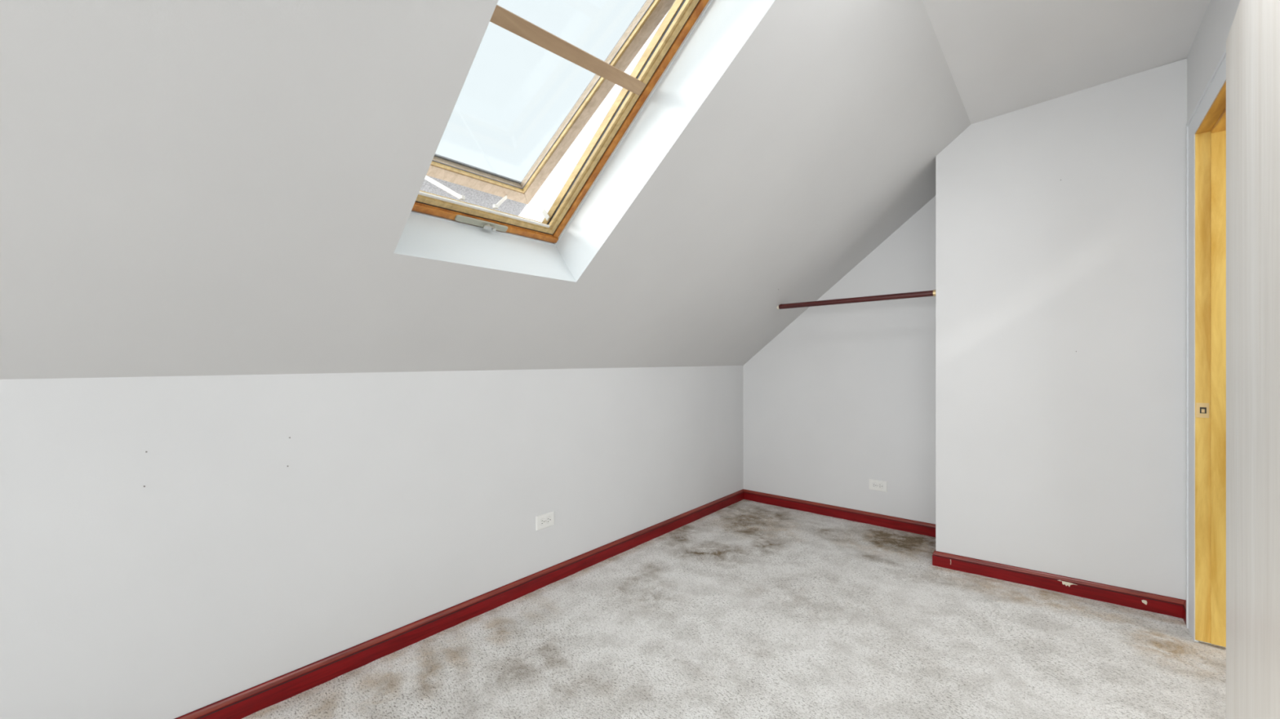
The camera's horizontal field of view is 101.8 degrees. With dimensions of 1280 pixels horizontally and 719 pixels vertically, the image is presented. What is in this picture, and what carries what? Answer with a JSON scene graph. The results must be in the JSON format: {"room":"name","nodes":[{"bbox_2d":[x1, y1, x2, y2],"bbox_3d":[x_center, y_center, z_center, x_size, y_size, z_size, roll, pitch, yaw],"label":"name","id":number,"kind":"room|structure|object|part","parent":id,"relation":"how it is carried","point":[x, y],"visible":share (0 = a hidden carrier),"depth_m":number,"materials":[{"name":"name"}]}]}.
{"room":"bedroom","nodes":[
{"label":"bedroom","id":0,"kind":"room"},
{"bbox_2d":[0,365,742,718],"bbox_3d":[-1.189,0.609,1.786,0.100,1.122,6.465,0,0,39],"label":"wall","id":1,"kind":"structure","parent":0,"point":[401,499],"depth_m":1.73,"materials":[{"name":"grey paint"}]},
{"bbox_2d":[174,488,743,718],"bbox_3d":[-1.145,1.091,1.749,0.014,0.098,6.265,0,0,39],"label":"baseboard","id":2,"kind":"structure","parent":1,"relation":"attached to","point":[240,705],"depth_m":2.07,"materials":[{"name":"red wood"}]},
{"bbox_2d":[535,511,554,530],"bbox_3d":[-0.469,0.801,2.583,0.008,0.070,0.115,0,0,39],"label":"wall outlet","id":3,"kind":"object","parent":1,"relation":"attached to","point":[546,520],"visible":1,"depth_m":2.58,"materials":[{"name":"white plastic"}]},
{"bbox_2d":[540,518,545,525],"bbox_3d":[-0.479,0.801,2.566,0.002,0.033,0.027,0,0,39],"label":"receptacle","id":4,"kind":"object","parent":3,"relation":"attached to","point":[542,520],"depth_m":2.57,"materials":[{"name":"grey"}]},
{"bbox_2d":[546,516,551,524],"bbox_3d":[-0.455,0.801,2.596,0.002,0.035,0.029,0,0,39],"label":"receptacle","id":5,"kind":"object","parent":3,"relation":"attached to","point":[548,518],"depth_m":2.59,"materials":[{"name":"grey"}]},
{"bbox_2d":[0,0,970,379],"bbox_3d":[-0.523,-0.639,1.265,1.653,1.374,6.500,0,0,39],"label":"sloped ceiling","id":6,"kind":"structure","parent":0,"point":[188,188],"depth_m":1.46,"materials":[{"name":"grey paint"}]},
{"bbox_2d":[410,0,712,245],"bbox_3d":[-0.340,-0.942,1.644,1.397,0.947,0.867,0,0,39],"label":"window","id":7,"kind":"structure","parent":6,"relation":"in","point":[451,190],"depth_m":1.87,"materials":[{"name":"brown wood"}]},
{"bbox_3d":[-0.714,-0.620,1.824,0.240,0.144,0.020,0,0,20],"label":"opener arm","id":8,"kind":"part","parent":7,"relation":"part of","materials":[{"name":"white metal"}]},
{"bbox_3d":[-0.566,-0.494,1.886,0.020,0.018,0.707,0,0,39],"label":"operator rail","id":9,"kind":"part","parent":7,"relation":"part of","materials":[{"name":"orange wood"}]},
{"bbox_3d":[-0.547,-0.620,2.038,0.020,0.146,0.318,0,0,-8],"label":"opener arm","id":10,"kind":"part","parent":7,"relation":"part of","materials":[{"name":"white metal"}]},
{"bbox_3d":[-0.311,-1.040,1.619,1.178,0.714,0.812,0,0,39],"label":"sash","id":11,"kind":"part","parent":7,"relation":"part of","materials":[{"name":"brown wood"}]},
{"bbox_2d":[241,499,1226,718],"bbox_3d":[-0.158,1.120,0.955,2.548,0.004,6.280,0,0,39],"label":"floor","id":12,"kind":"structure","parent":0,"point":[745,609],"depth_m":2.02,"materials":[{"name":"carpet"}]},
{"bbox_2d":[742,195,935,524],"bbox_3d":[1.467,-0.024,3.698,1.603,2.389,0.100,0,0,41],"label":"wall","id":13,"kind":"structure","parent":0,"point":[842,398],"depth_m":3.58,"materials":[{"name":"grey paint"}]},
{"bbox_2d":[743,488,935,537],"bbox_3d":[1.377,1.091,3.700,1.460,0.098,0.014,0,0,41],"label":"baseboard","id":14,"kind":"structure","parent":13,"relation":"attached to","point":[880,520],"depth_m":3.64,"materials":[{"name":"red wood"}]},
{"bbox_2d":[869,479,887,492],"bbox_3d":[1.605,0.851,3.509,0.115,0.070,0.008,0,0,41],"label":"wall outlet","id":15,"kind":"object","parent":13,"relation":"attached to","point":[875,485],"visible":1,"depth_m":3.50,"materials":[{"name":"white plastic"}]},
{"bbox_2d":[878,483,883,488],"bbox_3d":[1.618,0.851,3.494,0.029,0.035,0.003,0,0,39],"label":"receptacle","id":16,"kind":"object","parent":15,"relation":"attached to","point":[880,485],"depth_m":3.49,"materials":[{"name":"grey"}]},
{"bbox_2d":[935,57,1186,599],"bbox_3d":[2.185,-0.069,2.742,1.004,2.478,0.588,0,0,39],"label":"wall","id":17,"kind":"structure","parent":0,"point":[1051,457],"depth_m":2.49,"materials":[{"name":"grey paint"}]},
{"bbox_2d":[777,289,935,309],"bbox_3d":[1.296,-0.364,3.201,0.951,0.053,0.036,0,0,39],"label":"closet rod","id":18,"kind":"object","parent":17,"relation":"attached to","point":[927,293],"visible":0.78,"depth_m":3.15,"materials":[{"name":"brown wood"}]},
{"bbox_2d":[932,551,1186,618],"bbox_3d":[1.978,1.091,2.538,0.969,0.098,0.016,0,0,38],"label":"baseboard","id":19,"kind":"structure","parent":17,"relation":"attached to","point":[1171,606],"depth_m":2.49,"materials":[{"name":"red wood"}]},
{"bbox_2d":[922,0,1210,124],"bbox_3d":[0.432,-1.322,0.486,0.811,0.172,6.500,0,0,39],"label":"ceiling","id":20,"kind":"structure","parent":0,"point":[1002,57],"depth_m":2.08,"materials":[{"name":"grey paint"}]},
{"bbox_2d":[1186,0,1239,648],"bbox_3d":[0.777,-0.119,0.205,0.120,2.578,6.500,0,0,39],"label":"wall","id":21,"kind":"structure","parent":0,"point":[1209,45],"depth_m":1.94,"materials":[{"name":"grey paint"}]},
{"bbox_2d":[1182,600,1186,624],"bbox_3d":[2.331,1.091,2.217,0.014,0.098,0.098,0,0,39],"label":"baseboard","id":22,"kind":"structure","parent":21,"relation":"attached to","point":[1184,602],"depth_m":2.23,"materials":[{"name":"red wood"}]},
{"bbox_2d":[1186,48,1226,647],"bbox_3d":[1.998,0.072,1.710,0.141,2.115,1.105,0,0,39],"label":"trim","id":23,"kind":"structure","parent":21,"relation":"attached to","point":[1206,127],"depth_m":2.04,"materials":[{"name":"yellow wood"}]},
{"bbox_3d":[2.213,0.200,2.046,0.035,0.058,0.001,0,0,39],"label":"strike plate","id":24,"kind":"part","parent":23,"relation":"part of","materials":[{"name":"gold metal"}]},
{"bbox_2d":[1226,0,1279,718],"bbox_3d":[1.414,0.102,1.169,0.048,2.007,0.800,0,0,42],"label":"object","id":25,"kind":"structure","parent":21,"relation":"in","point":[1253,39],"depth_m":1.19,"materials":[{"name":"white paint"}]}
]}

